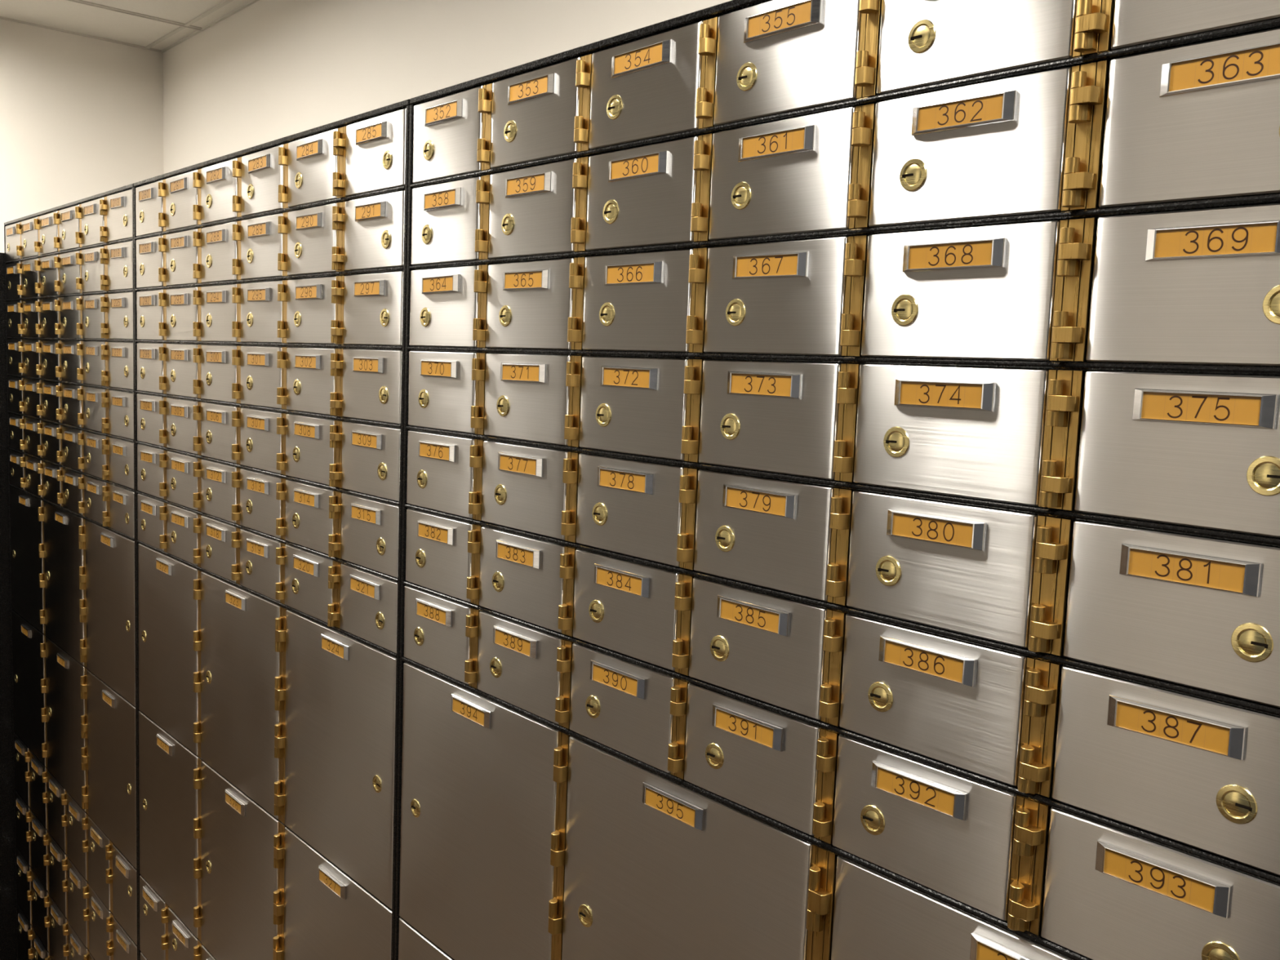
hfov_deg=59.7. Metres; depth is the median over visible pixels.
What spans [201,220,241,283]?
box
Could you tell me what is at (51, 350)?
box
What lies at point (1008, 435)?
box
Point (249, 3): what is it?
trim
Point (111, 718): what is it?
box
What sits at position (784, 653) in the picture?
box
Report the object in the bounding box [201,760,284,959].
box
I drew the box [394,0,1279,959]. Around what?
frame
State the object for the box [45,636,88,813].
box
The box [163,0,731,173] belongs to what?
wall
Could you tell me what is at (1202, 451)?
box
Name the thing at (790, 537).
box
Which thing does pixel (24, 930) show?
box
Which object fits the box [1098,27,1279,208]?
box
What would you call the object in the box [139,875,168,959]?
box
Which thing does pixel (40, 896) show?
box
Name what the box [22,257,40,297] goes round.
box
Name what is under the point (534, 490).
box
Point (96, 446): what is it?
box
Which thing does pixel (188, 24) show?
trim
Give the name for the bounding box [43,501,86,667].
box
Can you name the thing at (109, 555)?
box
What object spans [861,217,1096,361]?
box
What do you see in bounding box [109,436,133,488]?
box
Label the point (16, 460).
box
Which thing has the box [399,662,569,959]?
box
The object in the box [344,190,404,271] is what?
box
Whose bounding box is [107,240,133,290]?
box
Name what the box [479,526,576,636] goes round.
box
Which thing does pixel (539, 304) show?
box
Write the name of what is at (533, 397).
box
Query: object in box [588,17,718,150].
box
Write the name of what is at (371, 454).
box
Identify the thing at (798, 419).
box
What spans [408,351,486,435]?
box
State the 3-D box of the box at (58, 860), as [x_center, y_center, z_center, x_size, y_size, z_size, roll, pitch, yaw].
[-1.123,0.763,2.148,0.010,0.125,0.136,-3,8,-41]
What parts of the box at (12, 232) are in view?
number plate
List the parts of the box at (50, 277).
number plate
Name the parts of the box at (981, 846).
number plate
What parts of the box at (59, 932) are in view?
number plate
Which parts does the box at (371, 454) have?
number plate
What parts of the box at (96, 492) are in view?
number plate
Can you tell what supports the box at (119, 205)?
on the frame at (131, 186)
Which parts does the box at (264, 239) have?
number plate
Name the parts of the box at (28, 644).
number plate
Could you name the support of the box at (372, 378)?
on the frame at (405, 104)
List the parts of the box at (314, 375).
number plate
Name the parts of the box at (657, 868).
number plate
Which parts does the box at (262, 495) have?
number plate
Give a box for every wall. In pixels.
[0,18,163,253]
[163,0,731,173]
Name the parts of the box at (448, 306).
number plate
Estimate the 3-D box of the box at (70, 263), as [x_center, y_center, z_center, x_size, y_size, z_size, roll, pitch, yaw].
[-0.988,-0.358,1.931,0.010,0.072,0.136,-3,8,-41]
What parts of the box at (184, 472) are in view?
number plate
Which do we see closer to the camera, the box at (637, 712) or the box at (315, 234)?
the box at (637, 712)
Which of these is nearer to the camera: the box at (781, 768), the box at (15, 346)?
the box at (781, 768)
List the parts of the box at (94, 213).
number plate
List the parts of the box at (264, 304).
number plate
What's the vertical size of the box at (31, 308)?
0.072 m
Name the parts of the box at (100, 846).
number plate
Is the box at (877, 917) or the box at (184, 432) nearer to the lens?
the box at (877, 917)
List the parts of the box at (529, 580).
number plate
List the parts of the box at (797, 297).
number plate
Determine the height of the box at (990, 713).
0.072 m
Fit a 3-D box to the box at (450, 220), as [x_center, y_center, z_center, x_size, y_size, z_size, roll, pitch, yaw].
[-0.176,-0.233,1.008,0.010,0.072,0.131,-3,8,-41]
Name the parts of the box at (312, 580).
number plate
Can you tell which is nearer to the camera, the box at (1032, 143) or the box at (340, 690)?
the box at (1032, 143)
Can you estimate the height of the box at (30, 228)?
0.072 m
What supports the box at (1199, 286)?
on the frame at (717, 11)
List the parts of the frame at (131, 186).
rail, rail, rail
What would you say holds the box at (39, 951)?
on the frame at (131, 186)
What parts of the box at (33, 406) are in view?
number plate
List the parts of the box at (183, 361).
number plate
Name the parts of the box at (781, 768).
number plate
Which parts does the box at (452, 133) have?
number plate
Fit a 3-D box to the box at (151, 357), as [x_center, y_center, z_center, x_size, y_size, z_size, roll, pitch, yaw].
[-0.718,-0.164,1.633,0.010,0.072,0.131,-3,8,-41]
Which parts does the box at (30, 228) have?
number plate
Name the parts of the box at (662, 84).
number plate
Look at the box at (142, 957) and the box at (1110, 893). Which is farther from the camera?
the box at (142, 957)
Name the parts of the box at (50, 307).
number plate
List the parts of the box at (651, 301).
number plate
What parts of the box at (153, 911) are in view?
number plate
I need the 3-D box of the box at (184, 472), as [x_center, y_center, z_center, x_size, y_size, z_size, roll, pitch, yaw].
[-0.636,0.001,1.549,0.010,0.072,0.134,-3,8,-41]
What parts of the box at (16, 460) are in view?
number plate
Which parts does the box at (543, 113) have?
number plate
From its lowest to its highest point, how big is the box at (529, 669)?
0.072 m
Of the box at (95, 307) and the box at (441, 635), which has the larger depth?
the box at (95, 307)
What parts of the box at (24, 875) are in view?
number plate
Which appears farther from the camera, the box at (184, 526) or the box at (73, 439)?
the box at (73, 439)
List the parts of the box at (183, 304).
number plate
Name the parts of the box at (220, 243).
number plate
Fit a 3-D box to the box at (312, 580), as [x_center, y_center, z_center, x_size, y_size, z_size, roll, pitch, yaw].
[-0.371,0.118,1.252,0.010,0.072,0.140,-3,8,-41]
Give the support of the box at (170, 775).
on the frame at (405, 104)
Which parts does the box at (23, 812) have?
number plate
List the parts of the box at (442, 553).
number plate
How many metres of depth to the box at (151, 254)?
1.61 m
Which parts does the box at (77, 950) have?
number plate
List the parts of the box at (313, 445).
number plate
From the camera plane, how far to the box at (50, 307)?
2.04 m
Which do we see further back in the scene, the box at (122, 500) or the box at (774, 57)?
the box at (122, 500)
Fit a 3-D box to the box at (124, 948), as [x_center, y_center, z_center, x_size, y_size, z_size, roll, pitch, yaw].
[-0.850,0.805,1.840,0.008,0.125,0.127,-3,8,-41]
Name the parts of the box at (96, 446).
number plate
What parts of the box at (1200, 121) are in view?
number plate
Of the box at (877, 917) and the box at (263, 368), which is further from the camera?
the box at (263, 368)
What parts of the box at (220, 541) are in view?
number plate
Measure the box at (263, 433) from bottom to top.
0.072 m
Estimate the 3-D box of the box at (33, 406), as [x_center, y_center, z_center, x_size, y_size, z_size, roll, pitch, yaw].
[-1.178,-0.159,2.160,0.010,0.072,0.137,-3,8,-41]
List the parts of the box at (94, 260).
number plate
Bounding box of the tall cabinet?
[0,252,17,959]
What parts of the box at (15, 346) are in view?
number plate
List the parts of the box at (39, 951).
number plate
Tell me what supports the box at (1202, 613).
on the frame at (717, 11)
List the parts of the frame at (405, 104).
rail, rail, rail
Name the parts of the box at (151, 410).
number plate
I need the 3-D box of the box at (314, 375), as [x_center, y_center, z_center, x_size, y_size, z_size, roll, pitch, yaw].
[-0.362,-0.110,1.229,0.010,0.072,0.140,-3,8,-41]
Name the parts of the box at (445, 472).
number plate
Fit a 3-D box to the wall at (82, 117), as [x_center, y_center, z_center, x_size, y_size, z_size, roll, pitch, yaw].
[-2.371,-0.102,2.664,2.360,2.381,0.100,-3,8,-41]
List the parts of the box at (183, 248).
number plate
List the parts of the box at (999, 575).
number plate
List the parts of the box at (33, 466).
number plate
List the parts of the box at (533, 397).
number plate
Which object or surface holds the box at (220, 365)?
on the frame at (405, 104)
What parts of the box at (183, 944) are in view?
number plate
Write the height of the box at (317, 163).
0.072 m
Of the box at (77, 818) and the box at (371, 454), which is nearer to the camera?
the box at (371, 454)
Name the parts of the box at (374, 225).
number plate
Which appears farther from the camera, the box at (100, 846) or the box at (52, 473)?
the box at (52, 473)
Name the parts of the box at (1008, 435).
number plate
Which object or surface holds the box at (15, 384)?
on the frame at (131, 186)
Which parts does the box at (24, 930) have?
number plate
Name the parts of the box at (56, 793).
number plate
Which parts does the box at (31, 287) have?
number plate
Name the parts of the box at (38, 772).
number plate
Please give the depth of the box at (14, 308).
2.24 m
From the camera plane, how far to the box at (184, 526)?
1.55 m
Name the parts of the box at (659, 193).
number plate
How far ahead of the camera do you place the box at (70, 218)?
1.92 m
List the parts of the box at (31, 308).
number plate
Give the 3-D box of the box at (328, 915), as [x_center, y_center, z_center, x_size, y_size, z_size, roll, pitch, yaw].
[-0.345,0.558,1.248,0.008,0.264,0.261,-3,8,-41]
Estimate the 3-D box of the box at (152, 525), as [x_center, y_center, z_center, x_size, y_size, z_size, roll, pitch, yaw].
[-0.727,0.063,1.656,0.010,0.072,0.131,-3,8,-41]
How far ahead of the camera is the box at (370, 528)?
1.14 m
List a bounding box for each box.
[4,222,22,262]
[5,261,22,299]
[6,300,23,337]
[7,338,23,375]
[7,376,24,413]
[8,413,24,452]
[8,449,25,489]
[9,485,45,635]
[11,610,47,768]
[13,732,31,808]
[14,790,31,866]
[16,847,32,925]
[16,903,32,959]
[21,216,40,258]
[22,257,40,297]
[22,298,40,337]
[22,339,41,377]
[23,377,42,417]
[24,416,43,458]
[25,454,43,497]
[29,750,48,830]
[31,810,48,892]
[31,869,49,953]
[32,928,50,959]
[39,210,59,255]
[40,253,60,296]
[40,297,61,337]
[40,339,61,380]
[41,380,62,422]
[42,421,62,464]
[42,461,62,506]
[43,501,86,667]
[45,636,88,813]
[47,769,67,855]
[48,833,67,919]
[48,895,68,959]
[58,204,82,251]
[59,249,82,294]
[60,295,83,338]
[61,340,83,383]
[62,382,83,427]
[62,425,84,471]
[62,467,84,515]
[66,791,88,881]
[67,857,89,951]
[67,923,89,959]
[81,196,107,247]
[81,244,108,293]
[82,293,108,338]
[82,341,108,386]
[83,386,109,434]
[84,431,109,480]
[84,475,110,527]
[85,520,135,706]
[86,670,136,868]
[88,816,112,913]
[88,884,113,959]
[106,189,132,242]
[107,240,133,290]
[107,291,133,339]
[108,342,133,390]
[108,389,133,439]
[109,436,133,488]
[109,484,134,537]
[112,844,137,945]
[113,916,137,959]
[135,179,166,236]
[135,234,167,288]
[136,288,166,340]
[136,342,166,394]
[136,393,166,447]
[137,444,167,500]
[137,493,167,552]
[137,543,201,757]
[138,711,201,942]
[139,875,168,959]
[140,951,146,959]
[165,168,201,231]
[165,227,201,285]
[166,286,201,341]
[166,343,201,398]
[166,397,202,455]
[166,450,201,511]
[166,503,201,567]
[168,907,201,959]
[200,156,242,224]
[200,283,241,342]
[200,344,240,404]
[200,402,240,464]
[200,515,240,584]
[200,571,286,824]
[200,944,215,959]
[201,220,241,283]
[201,458,240,524]
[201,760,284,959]
[240,212,288,279]
[240,280,287,342]
[240,346,287,409]
[240,407,287,475]
[240,468,286,540]
[240,528,285,604]
[241,142,288,216]
[284,544,341,628]
[284,609,396,909]
[284,826,391,959]
[285,413,342,488]
[285,479,342,559]
[286,275,344,344]
[286,346,343,417]
[287,201,345,275]
[288,125,346,207]
[339,563,397,653]
[341,421,400,502]
[341,493,399,577]
[342,271,403,346]
[342,348,401,424]
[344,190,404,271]
[345,107,406,196]
[398,917,453,959]
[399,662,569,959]
[404,585,479,688]
[405,508,483,605]
[406,430,484,520]
[408,264,488,347]
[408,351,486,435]
[410,174,490,265]
[412,83,492,183]
[477,610,573,728]
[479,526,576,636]
[481,440,579,542]
[484,352,582,447]
[485,257,585,350]
[488,155,589,258]
[490,53,592,168]
[561,736,836,959]
[569,643,688,779]
[573,548,694,675]
[576,453,698,570]
[578,355,703,462]
[582,247,708,352]
[585,133,712,250]
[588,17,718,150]
[684,682,839,844]
[688,577,846,726]
[693,469,853,605]
[698,359,860,482]
[703,235,868,356]
[708,103,875,240]
[713,0,881,126]
[831,734,1049,935]
[831,855,1071,959]
[839,613,1061,797]
[846,489,1072,656]
[853,364,1084,511]
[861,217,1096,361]
[868,60,1108,226]
[876,0,1113,95]
[1040,807,1279,959]
[1051,665,1279,875]
[1062,520,1279,707]
[1074,370,1279,537]
[1085,203,1279,366]
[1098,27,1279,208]
[1111,0,1279,50]
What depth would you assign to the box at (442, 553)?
1.03 m
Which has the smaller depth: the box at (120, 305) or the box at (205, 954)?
the box at (205, 954)
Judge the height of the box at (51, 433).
0.072 m
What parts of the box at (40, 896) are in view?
number plate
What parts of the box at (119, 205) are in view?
number plate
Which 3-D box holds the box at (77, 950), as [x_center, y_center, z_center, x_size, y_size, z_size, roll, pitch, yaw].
[-1.038,0.903,2.059,0.010,0.125,0.136,-3,8,-41]
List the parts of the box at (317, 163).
number plate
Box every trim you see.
[0,0,259,53]
[66,0,233,48]
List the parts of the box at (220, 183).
number plate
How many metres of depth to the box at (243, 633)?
1.41 m
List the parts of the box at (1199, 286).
number plate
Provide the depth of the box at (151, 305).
1.62 m
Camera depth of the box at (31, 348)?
2.15 m
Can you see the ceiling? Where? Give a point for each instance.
(65, 15)
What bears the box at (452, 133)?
on the frame at (717, 11)
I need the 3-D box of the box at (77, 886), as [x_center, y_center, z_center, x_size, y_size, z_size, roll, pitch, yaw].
[-1.032,0.777,2.046,0.010,0.125,0.136,-3,8,-41]
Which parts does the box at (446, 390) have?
number plate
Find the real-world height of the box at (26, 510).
0.262 m
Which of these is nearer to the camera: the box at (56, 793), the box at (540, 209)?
the box at (540, 209)
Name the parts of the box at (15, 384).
number plate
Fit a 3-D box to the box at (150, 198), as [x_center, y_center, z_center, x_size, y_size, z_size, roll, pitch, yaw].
[-0.709,-0.392,1.611,0.010,0.072,0.131,-3,8,-41]
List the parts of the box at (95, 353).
number plate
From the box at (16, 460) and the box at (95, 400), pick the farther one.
the box at (16, 460)
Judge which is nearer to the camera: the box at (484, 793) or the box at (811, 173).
the box at (811, 173)
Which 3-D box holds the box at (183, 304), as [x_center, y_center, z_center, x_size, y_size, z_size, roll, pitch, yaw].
[-0.627,-0.227,1.526,0.010,0.072,0.134,-3,8,-41]
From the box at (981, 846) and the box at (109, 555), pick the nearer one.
the box at (981, 846)
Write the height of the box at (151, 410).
0.072 m
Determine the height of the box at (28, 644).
0.264 m
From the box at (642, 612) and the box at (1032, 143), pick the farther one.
the box at (642, 612)
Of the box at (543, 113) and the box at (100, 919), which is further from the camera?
the box at (100, 919)
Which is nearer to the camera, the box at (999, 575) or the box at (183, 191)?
the box at (999, 575)
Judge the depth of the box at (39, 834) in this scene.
2.25 m
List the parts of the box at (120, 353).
number plate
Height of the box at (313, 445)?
0.072 m
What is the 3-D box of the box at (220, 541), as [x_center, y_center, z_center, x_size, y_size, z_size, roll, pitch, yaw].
[-0.550,0.090,1.456,0.010,0.072,0.134,-3,8,-41]
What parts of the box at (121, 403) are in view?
number plate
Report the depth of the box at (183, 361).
1.53 m
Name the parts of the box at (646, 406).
number plate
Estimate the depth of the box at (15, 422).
2.26 m
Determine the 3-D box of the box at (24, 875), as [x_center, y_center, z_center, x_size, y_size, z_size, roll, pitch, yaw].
[-1.308,0.862,2.366,0.010,0.125,0.133,-3,8,-41]
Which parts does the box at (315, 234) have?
number plate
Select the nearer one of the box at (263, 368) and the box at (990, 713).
the box at (990, 713)
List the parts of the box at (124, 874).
number plate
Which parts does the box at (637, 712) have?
number plate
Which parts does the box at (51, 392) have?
number plate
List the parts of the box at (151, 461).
number plate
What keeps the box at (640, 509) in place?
on the frame at (717, 11)
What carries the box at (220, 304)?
on the frame at (405, 104)
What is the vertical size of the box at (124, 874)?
0.125 m
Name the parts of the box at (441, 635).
number plate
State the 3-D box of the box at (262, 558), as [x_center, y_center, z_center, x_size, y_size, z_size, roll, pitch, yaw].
[-0.462,0.104,1.355,0.010,0.072,0.134,-3,8,-41]
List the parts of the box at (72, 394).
number plate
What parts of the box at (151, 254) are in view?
number plate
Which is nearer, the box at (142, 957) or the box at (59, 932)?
the box at (142, 957)
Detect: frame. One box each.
[4,182,137,959]
[133,98,409,959]
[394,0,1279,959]
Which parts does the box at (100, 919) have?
number plate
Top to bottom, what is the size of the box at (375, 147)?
0.072 m
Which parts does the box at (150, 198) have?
number plate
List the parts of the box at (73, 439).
number plate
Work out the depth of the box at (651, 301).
0.81 m
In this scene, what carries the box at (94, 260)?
on the frame at (131, 186)
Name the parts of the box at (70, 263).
number plate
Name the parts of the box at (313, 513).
number plate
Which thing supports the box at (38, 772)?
on the frame at (131, 186)
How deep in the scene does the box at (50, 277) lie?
2.03 m
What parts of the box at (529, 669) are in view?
number plate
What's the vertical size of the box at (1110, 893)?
0.072 m
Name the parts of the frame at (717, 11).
rail, rail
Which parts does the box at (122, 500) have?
number plate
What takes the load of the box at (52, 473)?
on the frame at (131, 186)
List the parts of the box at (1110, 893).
number plate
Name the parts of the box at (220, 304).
number plate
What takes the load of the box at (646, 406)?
on the frame at (717, 11)
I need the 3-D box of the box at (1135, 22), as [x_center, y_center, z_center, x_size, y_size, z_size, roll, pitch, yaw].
[0.272,-0.241,0.497,0.008,0.072,0.124,-3,8,-41]
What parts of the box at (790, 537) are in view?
number plate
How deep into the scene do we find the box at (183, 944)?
1.62 m
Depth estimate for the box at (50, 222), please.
2.02 m
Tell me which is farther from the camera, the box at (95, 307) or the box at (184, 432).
the box at (95, 307)
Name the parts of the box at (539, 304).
number plate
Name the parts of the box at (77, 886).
number plate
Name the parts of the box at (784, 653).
number plate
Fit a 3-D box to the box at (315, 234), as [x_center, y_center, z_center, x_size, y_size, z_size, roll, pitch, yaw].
[-0.356,-0.261,1.214,0.010,0.072,0.140,-3,8,-41]
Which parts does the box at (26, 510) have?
number plate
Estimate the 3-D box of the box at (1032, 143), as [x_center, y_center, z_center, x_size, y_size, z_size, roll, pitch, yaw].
[0.180,-0.178,0.604,0.010,0.072,0.140,-3,8,-41]
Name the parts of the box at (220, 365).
number plate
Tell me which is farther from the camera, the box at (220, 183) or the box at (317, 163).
the box at (220, 183)
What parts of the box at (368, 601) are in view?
number plate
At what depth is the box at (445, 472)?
1.03 m
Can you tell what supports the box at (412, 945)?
on the frame at (717, 11)
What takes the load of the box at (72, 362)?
on the frame at (131, 186)
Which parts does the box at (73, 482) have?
number plate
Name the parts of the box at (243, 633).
number plate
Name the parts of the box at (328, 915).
number plate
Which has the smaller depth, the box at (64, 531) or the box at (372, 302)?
the box at (372, 302)
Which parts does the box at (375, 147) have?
number plate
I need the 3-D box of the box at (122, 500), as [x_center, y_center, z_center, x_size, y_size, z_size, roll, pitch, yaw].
[-0.820,0.048,1.763,0.008,0.072,0.127,-3,8,-41]
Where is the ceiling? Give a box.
[0,0,251,49]
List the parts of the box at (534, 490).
number plate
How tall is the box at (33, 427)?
0.072 m
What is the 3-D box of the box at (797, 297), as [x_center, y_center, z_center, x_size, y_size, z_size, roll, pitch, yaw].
[0.087,-0.117,0.714,0.010,0.072,0.134,-3,8,-41]
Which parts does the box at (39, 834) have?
number plate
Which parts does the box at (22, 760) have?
number plate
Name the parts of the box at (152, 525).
number plate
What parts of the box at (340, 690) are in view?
number plate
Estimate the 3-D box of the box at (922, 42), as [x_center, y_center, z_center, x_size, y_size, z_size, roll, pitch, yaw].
[0.183,-0.254,0.596,0.010,0.072,0.140,-3,8,-41]
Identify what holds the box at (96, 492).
on the frame at (131, 186)
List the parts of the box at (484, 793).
number plate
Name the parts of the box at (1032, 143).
number plate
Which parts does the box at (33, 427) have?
number plate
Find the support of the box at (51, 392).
on the frame at (131, 186)
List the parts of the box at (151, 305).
number plate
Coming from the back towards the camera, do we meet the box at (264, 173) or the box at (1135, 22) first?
the box at (264, 173)
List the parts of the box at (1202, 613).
number plate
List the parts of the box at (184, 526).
number plate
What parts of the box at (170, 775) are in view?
number plate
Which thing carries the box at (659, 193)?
on the frame at (717, 11)
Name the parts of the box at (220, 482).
number plate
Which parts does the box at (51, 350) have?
number plate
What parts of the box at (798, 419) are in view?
number plate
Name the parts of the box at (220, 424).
number plate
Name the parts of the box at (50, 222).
number plate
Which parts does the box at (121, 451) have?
number plate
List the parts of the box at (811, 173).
number plate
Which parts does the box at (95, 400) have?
number plate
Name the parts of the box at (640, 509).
number plate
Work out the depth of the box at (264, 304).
1.32 m
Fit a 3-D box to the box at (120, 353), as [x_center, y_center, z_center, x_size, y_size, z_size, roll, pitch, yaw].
[-0.811,-0.179,1.740,0.008,0.072,0.127,-3,8,-41]
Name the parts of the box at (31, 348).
number plate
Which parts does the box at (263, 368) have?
number plate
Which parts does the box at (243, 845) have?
number plate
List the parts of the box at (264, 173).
number plate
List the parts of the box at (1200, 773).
number plate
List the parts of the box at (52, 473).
number plate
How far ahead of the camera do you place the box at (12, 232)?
2.23 m
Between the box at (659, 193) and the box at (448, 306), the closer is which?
the box at (659, 193)
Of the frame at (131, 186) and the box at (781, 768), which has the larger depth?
the frame at (131, 186)
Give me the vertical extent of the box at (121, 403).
0.072 m
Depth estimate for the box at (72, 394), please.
1.95 m
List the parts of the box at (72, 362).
number plate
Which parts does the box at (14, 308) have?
number plate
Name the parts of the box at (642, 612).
number plate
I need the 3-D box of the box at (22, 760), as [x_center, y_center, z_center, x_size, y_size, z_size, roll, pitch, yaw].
[-1.298,0.608,2.341,0.010,0.125,0.133,-3,8,-41]
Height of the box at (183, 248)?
0.072 m
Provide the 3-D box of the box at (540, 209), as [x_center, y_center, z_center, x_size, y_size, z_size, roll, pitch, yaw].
[-0.088,-0.220,0.908,0.010,0.072,0.134,-3,8,-41]
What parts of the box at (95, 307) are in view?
number plate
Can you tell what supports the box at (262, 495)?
on the frame at (405, 104)
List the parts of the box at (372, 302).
number plate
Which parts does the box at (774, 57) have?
number plate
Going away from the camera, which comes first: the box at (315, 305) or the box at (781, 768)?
the box at (781, 768)
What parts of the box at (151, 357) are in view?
number plate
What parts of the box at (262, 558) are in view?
number plate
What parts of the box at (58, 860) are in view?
number plate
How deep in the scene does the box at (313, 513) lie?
1.24 m
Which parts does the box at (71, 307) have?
number plate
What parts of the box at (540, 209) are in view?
number plate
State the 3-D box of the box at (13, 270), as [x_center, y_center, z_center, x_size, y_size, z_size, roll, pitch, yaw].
[-1.258,-0.400,2.239,0.010,0.072,0.133,-3,8,-41]
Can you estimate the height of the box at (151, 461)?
0.072 m
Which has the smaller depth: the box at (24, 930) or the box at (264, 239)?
the box at (264, 239)
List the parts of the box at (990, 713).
number plate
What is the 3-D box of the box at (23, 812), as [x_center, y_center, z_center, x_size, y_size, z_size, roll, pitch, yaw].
[-1.303,0.735,2.353,0.010,0.125,0.133,-3,8,-41]
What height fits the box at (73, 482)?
0.072 m
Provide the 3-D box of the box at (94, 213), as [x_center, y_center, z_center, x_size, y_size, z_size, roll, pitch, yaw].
[-0.892,-0.420,1.819,0.010,0.072,0.142,-3,8,-41]
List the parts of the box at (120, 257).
number plate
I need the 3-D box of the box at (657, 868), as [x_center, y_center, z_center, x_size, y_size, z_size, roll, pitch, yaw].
[0.025,0.351,0.811,0.010,0.262,0.272,-3,8,-41]
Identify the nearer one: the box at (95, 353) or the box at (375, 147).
the box at (375, 147)
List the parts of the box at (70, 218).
number plate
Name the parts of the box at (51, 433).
number plate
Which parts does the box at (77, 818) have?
number plate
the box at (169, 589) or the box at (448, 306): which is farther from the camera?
the box at (169, 589)
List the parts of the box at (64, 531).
number plate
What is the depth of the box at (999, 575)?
0.62 m
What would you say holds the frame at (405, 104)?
on the floor
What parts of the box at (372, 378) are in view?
number plate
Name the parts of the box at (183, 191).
number plate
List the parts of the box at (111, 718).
number plate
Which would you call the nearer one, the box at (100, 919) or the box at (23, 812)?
the box at (100, 919)
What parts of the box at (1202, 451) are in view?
number plate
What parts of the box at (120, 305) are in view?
number plate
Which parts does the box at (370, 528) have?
number plate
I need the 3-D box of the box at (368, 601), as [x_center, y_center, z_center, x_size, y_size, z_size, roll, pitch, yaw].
[-0.283,0.131,1.153,0.008,0.072,0.124,-3,8,-41]
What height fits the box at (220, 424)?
0.072 m
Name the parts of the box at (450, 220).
number plate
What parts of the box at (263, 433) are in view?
number plate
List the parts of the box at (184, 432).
number plate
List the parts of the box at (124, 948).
number plate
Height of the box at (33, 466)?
0.072 m
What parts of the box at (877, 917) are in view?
number plate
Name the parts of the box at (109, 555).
number plate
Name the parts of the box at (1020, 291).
number plate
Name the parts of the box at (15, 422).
number plate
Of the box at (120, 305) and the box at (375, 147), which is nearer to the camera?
the box at (375, 147)
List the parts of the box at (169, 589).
number plate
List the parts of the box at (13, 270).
number plate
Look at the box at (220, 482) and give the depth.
1.44 m
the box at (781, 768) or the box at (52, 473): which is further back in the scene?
the box at (52, 473)
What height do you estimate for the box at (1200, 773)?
0.072 m
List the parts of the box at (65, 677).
number plate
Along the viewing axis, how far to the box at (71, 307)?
1.93 m
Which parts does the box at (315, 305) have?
number plate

